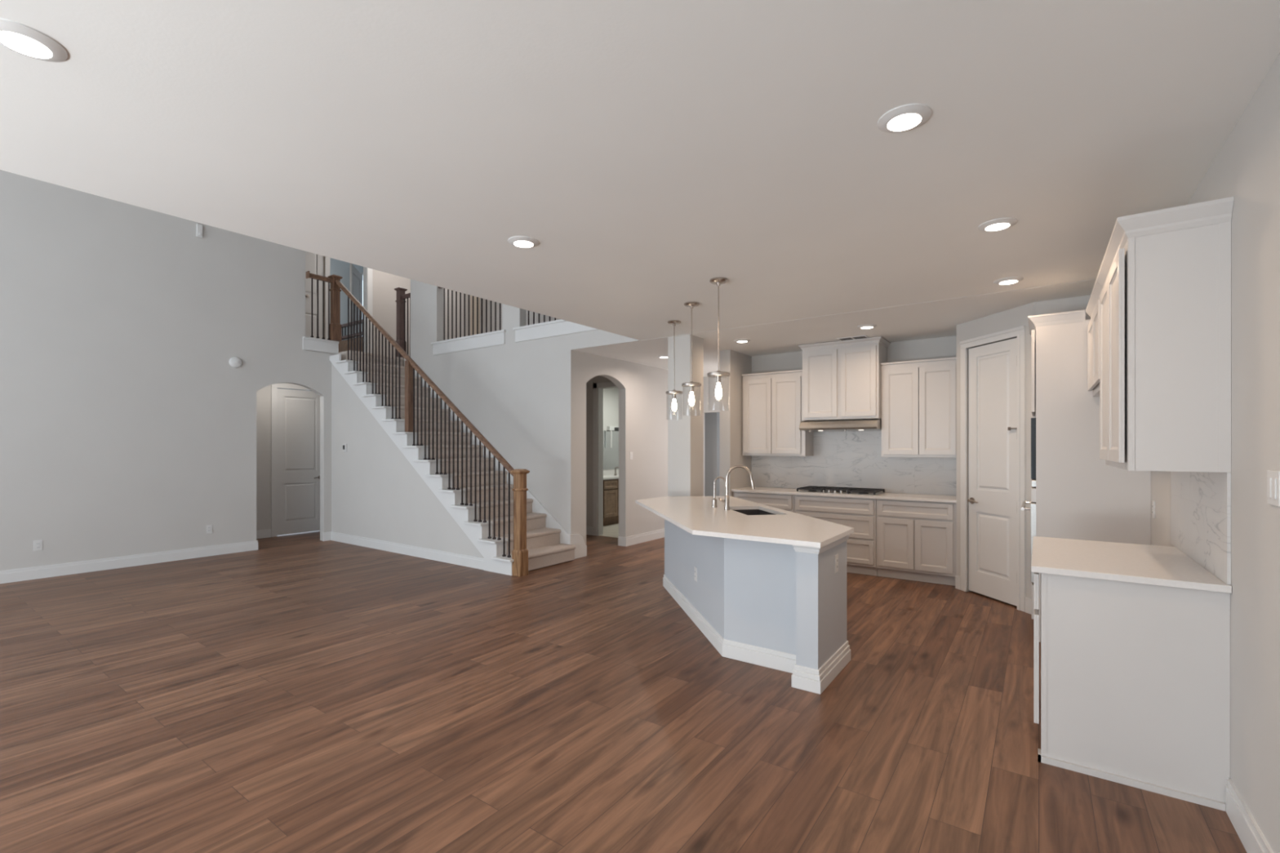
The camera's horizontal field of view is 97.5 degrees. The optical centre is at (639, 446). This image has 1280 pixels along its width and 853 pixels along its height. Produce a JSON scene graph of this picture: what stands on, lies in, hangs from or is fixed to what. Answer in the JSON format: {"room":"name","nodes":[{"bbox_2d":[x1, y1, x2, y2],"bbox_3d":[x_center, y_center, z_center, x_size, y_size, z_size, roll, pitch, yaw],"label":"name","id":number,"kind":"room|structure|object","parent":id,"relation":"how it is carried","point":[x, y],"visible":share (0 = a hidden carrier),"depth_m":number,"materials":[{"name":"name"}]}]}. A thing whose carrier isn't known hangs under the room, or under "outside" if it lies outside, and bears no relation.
{"room":"open-plan kitchen","nodes":[
{"label":"open-plan kitchen","id":0,"kind":"room"},
{"bbox_2d":[0,169,335,570],"bbox_3d":[-7.197,-1.330,5.685,0.120,5.600,8.030,0,0,35],"label":"wall","id":1,"kind":"structure","parent":0,"point":[128,427],"depth_m":6.91,"materials":[{"name":"paint"}]},
{"bbox_2d":[33,539,42,551],"bbox_3d":[-6.710,1.100,6.258,0.010,0.114,0.070,0,0,35],"label":"wall outlet","id":2,"kind":"object","parent":1,"relation":"attached to","point":[37,544],"visible":1,"depth_m":6.25,"materials":[{"name":"white plastic"}]},
{"bbox_2d":[0,540,257,583],"bbox_3d":[-7.467,1.403,5.292,0.136,0.135,6.776,0,0,35],"label":"baseboard","id":3,"kind":"structure","parent":1,"relation":"attached to","point":[77,567],"depth_m":6.80,"materials":[{"name":"paint"}]},
{"bbox_2d":[195,223,202,238],"bbox_3d":[-5.840,-2.865,7.448,0.050,0.170,0.065,0,0,35],"label":"sensor","id":4,"kind":"object","parent":1,"relation":"attached to","point":[198,227],"visible":1,"depth_m":7.43,"materials":[{"name":"white plastic"}]},
{"bbox_2d":[206,524,212,533],"bbox_3d":[-5.792,1.108,7.551,0.010,0.114,0.070,0,0,35],"label":"wall outlet","id":5,"kind":"object","parent":1,"relation":"attached to","point":[209,527],"visible":1,"depth_m":7.55,"materials":[{"name":"white plastic"}]},
{"bbox_2d":[228,356,241,368],"bbox_3d":[-5.599,-1.170,7.782,0.055,0.150,0.150,0,0,35],"label":"smoke detector","id":6,"kind":"object","parent":1,"relation":"attached to","point":[235,362],"visible":1,"depth_m":7.76,"materials":[{"name":"white plastic"}]},
{"bbox_2d":[302,336,338,354],"bbox_3d":[-4.998,-1.573,8.750,0.155,0.195,0.525,0,0,35],"label":"trim","id":7,"kind":"structure","parent":1,"relation":"attached to","point":[308,343],"depth_m":8.70,"materials":[{"name":"paint"}]},
{"bbox_2d":[256,385,311,530],"bbox_3d":[-5.705,0.102,8.839,1.100,2.736,2.800,0,0,35],"label":"wall","id":8,"kind":"structure","parent":0,"point":[263,395],"depth_m":9.07,"materials":[{"name":"paint"}]},
{"bbox_2d":[256,528,271,538],"bbox_3d":[-6.404,1.405,8.581,0.017,0.130,1.370,0,0,35],"label":"baseboard","id":9,"kind":"structure","parent":8,"relation":"attached to","point":[260,534],"depth_m":9.04,"materials":[{"name":"paint"}]},
{"bbox_2d":[271,382,319,537],"bbox_3d":[-5.747,0.207,9.519,0.092,2.525,0.910,0,0,35],"label":"door","id":10,"kind":"structure","parent":8,"relation":"in","point":[295,414],"depth_m":9.45,"materials":[{"name":"paint"}]},
{"bbox_2d":[329,257,363,341],"bbox_3d":[-5.668,-2.815,11.634,1.480,2.630,6.400,0,0,35],"label":"wall","id":11,"kind":"structure","parent":0,"point":[340,268],"depth_m":11.88,"materials":[{"name":"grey paint"}]},
{"bbox_2d":[323,256,324,337],"bbox_3d":[-6.279,-2.815,9.394,0.120,2.630,2.040,0,0,35],"label":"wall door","id":12,"kind":"structure","parent":11,"relation":"in","point":[323,256],"depth_m":10.12,"materials":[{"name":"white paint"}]},
{"bbox_2d":[305,251,323,339],"bbox_3d":[-5.902,-2.542,9.819,0.092,2.055,0.720,0,0,35],"label":"door","id":13,"kind":"structure","parent":12,"relation":"attached to","point":[313,262],"depth_m":9.98,"materials":[{"name":"paint"}]},
{"bbox_2d":[324,256,329,340],"bbox_3d":[-5.653,-2.665,10.154,0.020,2.330,0.085,0,0,35],"label":"door frame","id":14,"kind":"structure","parent":11,"relation":"attached to","point":[326,259],"depth_m":10.14,"materials":[{"name":"paint"}]},
{"bbox_2d":[349,263,361,338],"bbox_3d":[-5.965,-2.620,11.783,0.035,2.220,0.739,0,0,-12],"label":"door","id":15,"kind":"structure","parent":11,"relation":"in","point":[355,277],"depth_m":11.68,"materials":[{"name":"beige paint"}]},
{"bbox_2d":[360,272,363,336],"bbox_3d":[-5.890,-2.960,12.479,0.060,1.660,0.680,0,0,35],"label":"window","id":16,"kind":"structure","parent":11,"relation":"in","point":[362,273],"depth_m":12.21,"materials":[{"name":"paint"}]},
{"bbox_2d":[308,350,404,366],"bbox_3d":[-3.546,-1.383,11.047,8.620,0.234,7.900,0,0,35],"label":"floor","id":17,"kind":"structure","parent":0,"point":[344,354],"depth_m":8.83,"materials":[{"name":"wood"}]},
{"bbox_2d":[338,319,362,352],"bbox_3d":[-5.837,-1.990,11.276,1.320,0.980,0.070,0,0,35],"label":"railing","id":18,"kind":"object","parent":17,"relation":"on","point":[343,345],"visible":0.27,"depth_m":11.25,"materials":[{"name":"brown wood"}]},
{"bbox_2d":[394,287,410,358],"bbox_3d":[-4.003,-2.125,9.617,0.488,1.250,0.156,0,0,35],"label":"railing","id":19,"kind":"object","parent":17,"relation":"on","point":[401,301],"visible":0.79,"depth_m":9.65,"materials":[{"name":"brown wood"}]},
{"bbox_2d":[331,363,484,558],"bbox_3d":[-3.153,0.052,7.690,4.150,2.835,0.080,0,0,35],"label":"wall","id":20,"kind":"structure","parent":0,"point":[377,493],"depth_m":8.11,"materials":[{"name":"paint"}]},
{"bbox_2d":[342,444,346,451],"bbox_3d":[-4.531,0.015,8.608,0.110,0.120,0.016,0,0,35],"label":"thermostat","id":21,"kind":"object","parent":20,"relation":"attached to","point":[344,446],"visible":1,"depth_m":8.59,"materials":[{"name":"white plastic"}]},
{"bbox_2d":[322,531,484,569],"bbox_3d":[-3.393,1.403,7.728,3.715,0.135,0.132,0,0,35],"label":"baseboard","id":22,"kind":"structure","parent":20,"relation":"attached to","point":[477,562],"depth_m":7.61,"materials":[{"name":"paint"}]},
{"bbox_2d":[372,269,463,356],"bbox_3d":[-3.970,-2.815,11.262,1.720,2.630,2.240,0,0,35],"label":"wall","id":23,"kind":"structure","parent":0,"point":[384,284],"depth_m":11.03,"materials":[{"name":"paint"}]},
{"bbox_2d":[363,266,372,353],"bbox_3d":[-5.251,-2.665,10.832,0.150,2.330,0.105,0,0,35],"label":"trim","id":24,"kind":"structure","parent":23,"relation":"attached to","point":[367,273],"depth_m":10.79,"materials":[{"name":"paint"}]},
{"bbox_2d":[471,295,479,335],"bbox_3d":[-3.056,-2.815,10.416,0.190,2.630,0.060,0,0,35],"label":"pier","id":25,"kind":"object","parent":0,"point":[474,297],"visible":0.07,"depth_m":10.38,"materials":[{"name":"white paint"}]},
{"bbox_2d":[465,293,559,336],"bbox_3d":[-1.237,-2.815,9.221,5.100,2.630,0.100,0,0,35],"label":"wall","id":26,"kind":"structure","parent":0,"point":[541,316],"depth_m":10.19,"materials":[{"name":"beige paint"}]},
{"bbox_2d":[410,279,639,538],"bbox_3d":[-1.891,-1.330,8.103,4.730,5.600,0.120,0,0,35],"label":"wall","id":27,"kind":"structure","parent":0,"point":[512,393],"depth_m":7.96,"materials":[{"name":"paint"}]},
{"bbox_2d":[431,329,506,355],"bbox_3d":[-2.607,-1.575,8.588,1.740,0.200,0.160,0,0,35],"label":"trim","id":28,"kind":"structure","parent":27,"relation":"attached to","point":[497,337],"depth_m":8.48,"materials":[{"name":"paint"}]},
{"bbox_2d":[438,286,501,340],"bbox_3d":[-2.593,-2.148,8.590,1.560,0.946,0.064,0,0,35],"label":"gallery railing","id":29,"kind":"object","parent":28,"relation":"on","point":[438,286],"visible":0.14,"depth_m":8.67,"materials":[{"name":"black metal"}]},
{"bbox_2d":[512,319,598,342],"bbox_3d":[-1.026,-1.575,7.464,1.760,0.200,0.160,0,0,35],"label":"trim","id":30,"kind":"structure","parent":27,"relation":"attached to","point":[557,327],"depth_m":7.54,"materials":[{"name":"paint"}]},
{"bbox_2d":[528,311,555,324],"bbox_3d":[-1.022,-2.148,7.474,1.565,0.946,0.064,0,0,35],"label":"gallery railing","id":31,"kind":"object","parent":30,"relation":"on","point":[528,311],"visible":0.02,"depth_m":7.79,"materials":[{"name":"black metal"}]},
{"bbox_2d":[0,523,1247,852],"bbox_3d":[-2.975,1.517,6.776,14.700,0.106,14.800,0,0,35],"label":"floor","id":32,"kind":"structure","parent":0,"point":[301,692],"depth_m":2.98,"materials":[{"name":"brown wood"}]},
{"bbox_2d":[329,350,575,575],"bbox_3d":[-2.864,-0.039,8.032,4.225,3.018,1.120,0,0,35],"label":"staircase","id":33,"kind":"structure","parent":32,"relation":"on","point":[547,540],"depth_m":7.54,"materials":[{"name":"paint"}]},
{"bbox_2d":[328,274,529,577],"bbox_3d":[-3.088,-0.615,7.640,4.351,4.170,0.174,0,0,35],"label":"stair railing","id":34,"kind":"object","parent":33,"relation":"on","point":[519,553],"visible":0.91,"depth_m":7.27,"materials":[{"name":"brown wood"}]},
{"bbox_2d":[306,271,333,340],"bbox_3d":[-4.936,-2.165,8.660,0.090,0.990,0.370,0,0,35],"label":"landing railing","id":35,"kind":"object","parent":34,"relation":"attached to","point":[308,275],"visible":1,"depth_m":8.63,"materials":[{"name":"brown wood"}]},
{"bbox_2d":[603,469,618,525],"bbox_3d":[-0.589,0.967,10.840,0.579,0.994,2.410,0,0,35],"label":"bathroom vanity","id":36,"kind":"object","parent":32,"relation":"on","point":[611,482],"visible":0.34,"depth_m":10.48,"materials":[{"name":"brown wood"}]},
{"bbox_2d":[662,519,850,693],"bbox_3d":[0.864,1.028,4.779,0.861,0.883,2.922,0,0,-10],"label":"kitchen island","id":37,"kind":"object","parent":32,"relation":"on","point":[780,606],"visible":0.66,"depth_m":3.77,"materials":[{"name":"paint"}]},
{"bbox_2d":[694,566,697,582],"bbox_3d":[0.463,1.060,4.679,0.010,0.114,0.070,0,0,-10],"label":"wall outlet","id":38,"kind":"object","parent":37,"relation":"attached to","point":[695,568],"visible":1,"depth_m":4.66,"materials":[{"name":"white plastic"}]},
{"bbox_2d":[635,496,853,547],"bbox_3d":[0.722,0.571,4.790,1.133,0.030,3.130,0,0,-10],"label":"island countertop","id":39,"kind":"structure","parent":37,"relation":"on","point":[695,515],"depth_m":4.13,"materials":[{"name":"stone"}]},
{"bbox_2d":[711,476,725,507],"bbox_3d":[0.727,0.415,5.151,0.138,0.282,0.051,0,0,8],"label":"filter faucet","id":40,"kind":"object","parent":39,"relation":"on","point":[713,500],"visible":0.94,"depth_m":5.15,"materials":[{"name":"silver metal"}]},
{"bbox_2d":[718,464,755,510],"bbox_3d":[0.849,0.357,4.939,0.325,0.397,0.050,0,0,-4],"label":"kitchen faucet","id":41,"kind":"object","parent":39,"relation":"on","point":[726,507],"visible":1,"depth_m":4.93,"materials":[{"name":"silver metal"}]},
{"bbox_2d":[733,509,773,515],"bbox_3d":[0.995,0.678,4.911,0.386,0.184,0.680,0,0,-10],"label":"sink","id":42,"kind":"object","parent":39,"relation":"in","point":[748,512],"visible":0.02,"depth_m":5.24,"materials":[{"name":"metal"}]},
{"bbox_2d":[834,554,838,573],"bbox_3d":[1.280,0.760,3.654,0.010,0.114,0.070,0,0,35],"label":"wall outlet","id":43,"kind":"object","parent":37,"relation":"attached to","point":[836,557],"visible":1,"depth_m":3.64,"materials":[{"name":"white plastic"}]},
{"bbox_2d":[733,491,794,512],"bbox_3d":[1.717,1.028,7.362,0.826,0.883,0.601,0,0,35],"label":"base cabinet","id":44,"kind":"object","parent":32,"relation":"on","point":[785,502],"visible":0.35,"depth_m":7.05,"materials":[{"name":"paint"}]},
{"bbox_2d":[731,486,956,502],"bbox_3d":[2.439,0.571,6.837,2.612,0.030,0.623,0,0,35],"label":"countertop","id":45,"kind":"structure","parent":44,"relation":"on","point":[898,496],"depth_m":6.47,"materials":[{"name":"stone"}]},
{"bbox_2d":[795,485,884,495],"bbox_3d":[2.439,0.532,6.842,0.920,0.048,0.520,0,0,35],"label":"gas cooktop","id":46,"kind":"object","parent":45,"relation":"in","point":[811,489],"visible":1,"depth_m":6.75,"materials":[{"name":"metal"}]},
{"bbox_2d":[795,489,884,495],"bbox_3d":[2.439,0.551,6.842,0.920,0.010,0.520,0,0,35],"label":"tray","id":47,"kind":"object","parent":46,"relation":"on","point":[828,491],"depth_m":6.67,"materials":[{"name":"metal"}]},
{"bbox_2d":[794,494,877,575],"bbox_3d":[2.442,1.028,6.846,0.946,0.883,0.601,0,0,35],"label":"base cabinet","id":48,"kind":"object","parent":32,"relation":"on","point":[858,513],"visible":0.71,"depth_m":6.48,"materials":[{"name":"paint"}]},
{"bbox_2d":[875,498,956,586],"bbox_3d":[3.155,1.028,6.340,0.795,0.883,0.601,0,0,35],"label":"base cabinet","id":49,"kind":"object","parent":32,"relation":"on","point":[916,540],"visible":0.93,"depth_m":6.09,"materials":[{"name":"paint"}]},
{"bbox_2d":[1027,309,1151,642],"bbox_3d":[3.457,0.239,4.380,0.697,2.462,0.785,0,0,35],"label":"tall cabinet","id":50,"kind":"object","parent":32,"relation":"on","point":[1079,496],"visible":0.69,"depth_m":4.11,"materials":[{"name":"paint"}]},
{"bbox_2d":[1020,487,1035,582],"bbox_3d":[3.395,0.675,4.419,0.645,0.720,0.733,0,0,35],"label":"oven","id":51,"kind":"object","parent":50,"relation":"in","point":[1033,504],"visible":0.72,"depth_m":4.26,"materials":[{"name":"metal"}]},
{"bbox_2d":[1031,417,1035,487],"bbox_3d":[3.381,0.040,4.429,0.480,0.530,0.733,0,0,35],"label":"microwave","id":52,"kind":"object","parent":50,"relation":"in","point":[1033,420],"visible":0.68,"depth_m":4.26,"materials":[{"name":"metal"}]},
{"bbox_2d":[1033,572,1230,811],"bbox_3d":[2.410,1.028,2.866,0.649,0.883,1.036,0,0,35],"label":"base cabinet","id":53,"kind":"object","parent":32,"relation":"on","point":[1135,677],"visible":0.85,"depth_m":2.43,"materials":[{"name":"paint"}]},
{"bbox_2d":[1031,536,1231,593],"bbox_3d":[2.407,0.571,2.869,0.659,0.030,1.070,0,0,35],"label":"countertop","id":54,"kind":"structure","parent":53,"relation":"on","point":[1146,564],"depth_m":2.65,"materials":[{"name":"stone"}]},
{"bbox_2d":[563,350,704,544],"bbox_3d":[0.087,0.102,8.832,0.130,2.736,3.600,0,0,35],"label":"wall","id":55,"kind":"structure","parent":0,"point":[642,388],"depth_m":8.33,"materials":[{"name":"paint"}]},
{"bbox_2d":[568,533,586,559],"bbox_3d":[-0.818,1.305,7.430,0.018,0.330,0.325,0,0,35],"label":"trim","id":56,"kind":"structure","parent":55,"relation":"attached to","point":[580,550],"depth_m":7.42,"materials":[{"name":"paint"}]},
{"bbox_2d":[617,528,664,546],"bbox_3d":[0.406,1.403,9.266,0.146,0.135,2.324,0,0,35],"label":"baseboard","id":57,"kind":"structure","parent":55,"relation":"attached to","point":[644,537],"depth_m":8.59,"materials":[{"name":"paint"}]},
{"bbox_2d":[0,0,1279,377],"bbox_3d":[0.512,-1.383,4.329,5.780,0.234,14.750,0,0,35],"label":"ceiling","id":58,"kind":"structure","parent":0,"point":[651,152],"depth_m":2.30,"materials":[{"name":"paint"}]},
{"bbox_2d":[0,17,67,62],"bbox_3d":[-1.917,-1.258,1.748,0.190,0.017,0.190,0,0,35],"label":"recessed light","id":59,"kind":"object","parent":58,"relation":"in","point":[22,38],"visible":1,"depth_m":1.74,"materials":[{"name":"white plastic"}]},
{"bbox_2d":[507,235,538,248],"bbox_3d":[-0.719,-1.258,3.466,0.190,0.017,0.190,0,0,35],"label":"recessed light","id":60,"kind":"object","parent":58,"relation":"in","point":[523,242],"visible":1,"depth_m":3.43,"materials":[{"name":"white"}]},
{"bbox_2d":[657,355,667,358],"bbox_3d":[0.337,-1.258,7.863,0.190,0.017,0.190,0,0,35],"label":"recessed light","id":61,"kind":"object","parent":58,"relation":"in","point":[660,356],"visible":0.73,"depth_m":7.82,"materials":[{"name":"white plastic"}]},
{"bbox_2d":[666,320,682,410],"bbox_3d":[0.347,-0.770,5.672,0.172,0.990,0.172,0,0,-10],"label":"pendant light","id":62,"kind":"object","parent":58,"relation":"hanging from","point":[673,322],"visible":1,"depth_m":5.66,"materials":[{"name":"silver metal"}]},
{"bbox_2d":[681,301,701,405],"bbox_3d":[0.456,-0.770,4.954,0.172,0.990,0.172,0,0,-10],"label":"pendant light","id":63,"kind":"object","parent":58,"relation":"hanging from","point":[691,304],"visible":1,"depth_m":4.93,"materials":[{"name":"silver metal"}]},
{"bbox_2d":[689,386,693,391],"bbox_3d":[0.456,-0.509,4.954,0.038,0.048,0.037,0,0,35],"label":"socket","id":64,"kind":"object","parent":63,"relation":"attached to","point":[691,388],"depth_m":4.94,"materials":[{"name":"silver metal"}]},
{"bbox_2d":[706,277,729,399],"bbox_3d":[0.595,-0.770,4.252,0.172,0.990,0.172,0,0,-10],"label":"pendant light","id":65,"kind":"object","parent":58,"relation":"hanging from","point":[717,375],"visible":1,"depth_m":4.23,"materials":[{"name":"silver metal"}]},
{"bbox_2d":[715,376,720,382],"bbox_3d":[0.595,-0.509,4.252,0.038,0.048,0.037,0,0,35],"label":"socket","id":66,"kind":"object","parent":65,"relation":"attached to","point":[717,378],"depth_m":4.24,"materials":[{"name":"silver metal"}]},
{"bbox_2d":[733,338,750,342],"bbox_3d":[1.217,-1.258,6.682,0.190,0.017,0.190,0,0,35],"label":"recessed light","id":67,"kind":"object","parent":58,"relation":"in","point":[740,340],"visible":1,"depth_m":6.63,"materials":[{"name":"white plastic"}]},
{"bbox_2d":[836,335,869,341],"bbox_3d":[2.471,-1.262,6.524,0.330,0.008,0.160,0,0,35],"label":"ceiling vent","id":68,"kind":"object","parent":58,"relation":"in","point":[859,336],"visible":1,"depth_m":6.51,"materials":[{"name":"white plastic"}]},
{"bbox_2d":[857,324,876,328],"bbox_3d":[2.384,-1.258,5.895,0.190,0.017,0.190,0,0,35],"label":"recessed light","id":69,"kind":"object","parent":58,"relation":"in","point":[867,326],"visible":1,"depth_m":5.85,"materials":[{"name":"white plastic"}]},
{"bbox_2d":[877,103,931,133],"bbox_3d":[1.019,-1.258,2.165,0.190,0.017,0.190,0,0,35],"label":"recessed light","id":70,"kind":"object","parent":58,"relation":"in","point":[899,119],"visible":1,"depth_m":2.14,"materials":[{"name":"white plastic"}]},
{"bbox_2d":[977,217,1017,231],"bbox_3d":[2.034,-1.258,3.195,0.190,0.017,0.190,0,0,35],"label":"recessed light","id":71,"kind":"object","parent":58,"relation":"in","point":[1000,224],"visible":1,"depth_m":3.16,"materials":[{"name":"white plastic"}]},
{"bbox_2d":[993,276,1023,284],"bbox_3d":[2.803,-1.258,4.272,0.190,0.017,0.190,0,0,35],"label":"recessed light","id":72,"kind":"object","parent":58,"relation":"in","point":[1006,281],"visible":1,"depth_m":4.24,"materials":[{"name":"white plastic"}]},
{"bbox_2d":[586,375,719,527],"bbox_3d":[-0.524,0.102,9.862,2.060,2.736,4.330,0,0,35],"label":"wall","id":73,"kind":"structure","parent":0,"point":[611,396],"depth_m":10.97,"materials":[{"name":"paint"}]},
{"bbox_2d":[586,526,593,535],"bbox_3d":[-0.874,1.403,9.395,0.250,0.135,0.016,0,0,35],"label":"baseboard","id":74,"kind":"structure","parent":73,"relation":"attached to","point":[589,530],"depth_m":9.36,"materials":[{"name":"paint"}]},
{"bbox_2d":[593,382,616,535],"bbox_3d":[-0.428,0.210,9.151,0.760,2.520,0.138,0,0,35],"label":"trim","id":75,"kind":"structure","parent":73,"relation":"attached to","point":[597,393],"depth_m":9.29,"materials":[{"name":"paint"}]},
{"bbox_2d":[603,431,618,469],"bbox_3d":[-0.565,0.065,11.369,0.008,0.770,1.120,0,0,35],"label":"bathroom mirror","id":76,"kind":"object","parent":73,"relation":"attached to","point":[611,455],"visible":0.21,"depth_m":11.31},
{"bbox_2d":[607,426,618,448],"bbox_3d":[-0.478,-0.195,11.368,0.150,0.430,0.420,0,0,35],"label":"vanity light","id":77,"kind":"object","parent":73,"relation":"attached to","point":[609,428],"visible":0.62,"depth_m":11.22,"materials":[{"name":"white plastic"}]},
{"bbox_2d":[667,334,703,496],"bbox_3d":[0.532,0.102,6.541,0.300,2.736,0.300,0,0,35],"label":"wall column","id":78,"kind":"structure","parent":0,"point":[685,424],"depth_m":6.43,"materials":[{"name":"paint"}]},
{"bbox_2d":[703,376,719,413],"bbox_3d":[1.786,0.102,9.772,1.550,2.736,0.100,0,0,35],"label":"wall","id":79,"kind":"structure","parent":0,"point":[711,403],"depth_m":10.08,"materials":[{"name":"paint"}]},
{"bbox_2d":[720,349,751,496],"bbox_3d":[1.335,0.102,7.670,0.150,2.736,0.770,0,0,35],"label":"wall","id":80,"kind":"structure","parent":0,"point":[737,364],"depth_m":7.39,"materials":[{"name":"paint"}]},
{"bbox_2d":[751,335,956,495],"bbox_3d":[2.641,0.102,7.152,2.580,2.736,0.100,0,0,35],"label":"wall","id":81,"kind":"structure","parent":0,"point":[941,347],"depth_m":6.74,"materials":[{"name":"paint"}]},
{"bbox_2d":[742,369,813,456],"bbox_3d":[1.824,-0.428,7.457,0.857,1.093,0.348,0,0,35],"label":"upper cabinet","id":82,"kind":"object","parent":81,"relation":"attached to","point":[772,402],"visible":0.98,"depth_m":7.31,"materials":[{"name":"paint"}]},
{"bbox_2d":[799,418,881,431],"bbox_3d":[2.481,-0.254,6.887,0.915,0.143,0.492,0,0,35],"label":"range hood","id":83,"kind":"object","parent":81,"relation":"attached to","point":[864,424],"visible":0.97,"depth_m":6.70,"materials":[{"name":"metal"}]},
{"bbox_2d":[798,336,890,420],"bbox_3d":[2.502,-0.795,6.891,0.967,0.930,0.486,0,0,35],"label":"upper cabinet","id":84,"kind":"object","parent":81,"relation":"attached to","point":[842,380],"visible":0.98,"depth_m":6.68,"materials":[{"name":"paint"}]},
{"bbox_2d":[751,431,956,495],"bbox_3d":[2.609,0.113,7.106,2.576,0.886,0.011,0,0,35],"label":"backsplash","id":85,"kind":"structure","parent":81,"relation":"attached to","point":[848,459],"depth_m":7.03,"materials":[{"name":"stone"}]},
{"bbox_2d":[880,356,956,457],"bbox_3d":[3.235,-0.428,6.455,0.800,1.093,0.348,0,0,35],"label":"upper cabinet","id":86,"kind":"object","parent":81,"relation":"attached to","point":[919,397],"visible":0.95,"depth_m":6.31,"materials":[{"name":"paint"}]},
{"bbox_2d":[956,295,1090,599],"bbox_3d":[3.639,0.102,5.456,0.579,2.736,1.938,0,0,-8],"label":"wall","id":87,"kind":"structure","parent":0,"point":[1016,317],"depth_m":5.00,"materials":[{"name":"paint"}]},
{"bbox_2d":[960,325,1025,612],"bbox_3d":[3.372,0.195,5.384,0.092,2.550,0.780,0,0,-10],"label":"door","id":88,"kind":"structure","parent":87,"relation":"in","point":[996,371],"depth_m":5.36,"materials":[{"name":"paint"}]},
{"bbox_2d":[955,575,1031,614],"bbox_3d":[3.364,1.405,5.383,0.014,0.130,0.930,0,0,-10],"label":"baseboard","id":89,"kind":"structure","parent":87,"relation":"attached to","point":[957,579],"depth_m":4.98,"materials":[{"name":"paint"}]},
{"bbox_2d":[1151,53,1279,852],"bbox_3d":[1.764,0.102,1.292,0.120,2.736,11.250,0,0,35],"label":"wall","id":90,"kind":"structure","parent":0,"point":[1246,168],"depth_m":2.00,"materials":[{"name":"paint"}]},
{"bbox_2d":[1085,280,1102,396],"bbox_3d":[3.102,-0.675,3.583,0.353,0.631,0.935,0,0,35],"label":"upper cabinet","id":91,"kind":"object","parent":90,"relation":"attached to","point":[1092,309],"visible":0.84,"depth_m":3.63,"materials":[{"name":"paint"}]},
{"bbox_2d":[1151,500,1155,518],"bbox_3d":[3.441,0.420,3.762,0.010,0.114,0.070,0,0,35],"label":"wall outlet","id":92,"kind":"object","parent":90,"relation":"attached to","point":[1153,502],"visible":1,"depth_m":3.74,"materials":[{"name":"white plastic"}]},
{"bbox_2d":[1096,196,1234,472],"bbox_3d":[2.517,-0.444,2.761,0.353,1.094,1.072,0,0,35],"label":"upper cabinet","id":93,"kind":"object","parent":90,"relation":"attached to","point":[1164,275],"visible":1,"depth_m":2.36,"materials":[{"name":"paint"}]},
{"bbox_2d":[1170,471,1231,585],"bbox_3d":[2.714,0.330,2.742,0.011,0.452,1.185,0,0,35],"label":"backsplash","id":94,"kind":"structure","parent":90,"relation":"attached to","point":[1201,501],"depth_m":2.58,"materials":[{"name":"stone"}]},
{"bbox_2d":[1225,777,1274,852],"bbox_3d":[0.453,1.403,-0.436,0.016,0.135,6.615,0,0,35],"label":"baseboard","id":95,"kind":"structure","parent":90,"relation":"attached to","point":[1252,838],"depth_m":2.07,"materials":[{"name":"paint"}]},
{"bbox_2d":[1266,470,1279,506],"bbox_3d":[2.074,0.135,1.839,0.010,0.114,0.116,0,0,35],"label":"light switch","id":96,"kind":"object","parent":90,"relation":"attached to","point":[1273,477],"visible":1,"depth_m":1.82,"materials":[{"name":"white plastic"}]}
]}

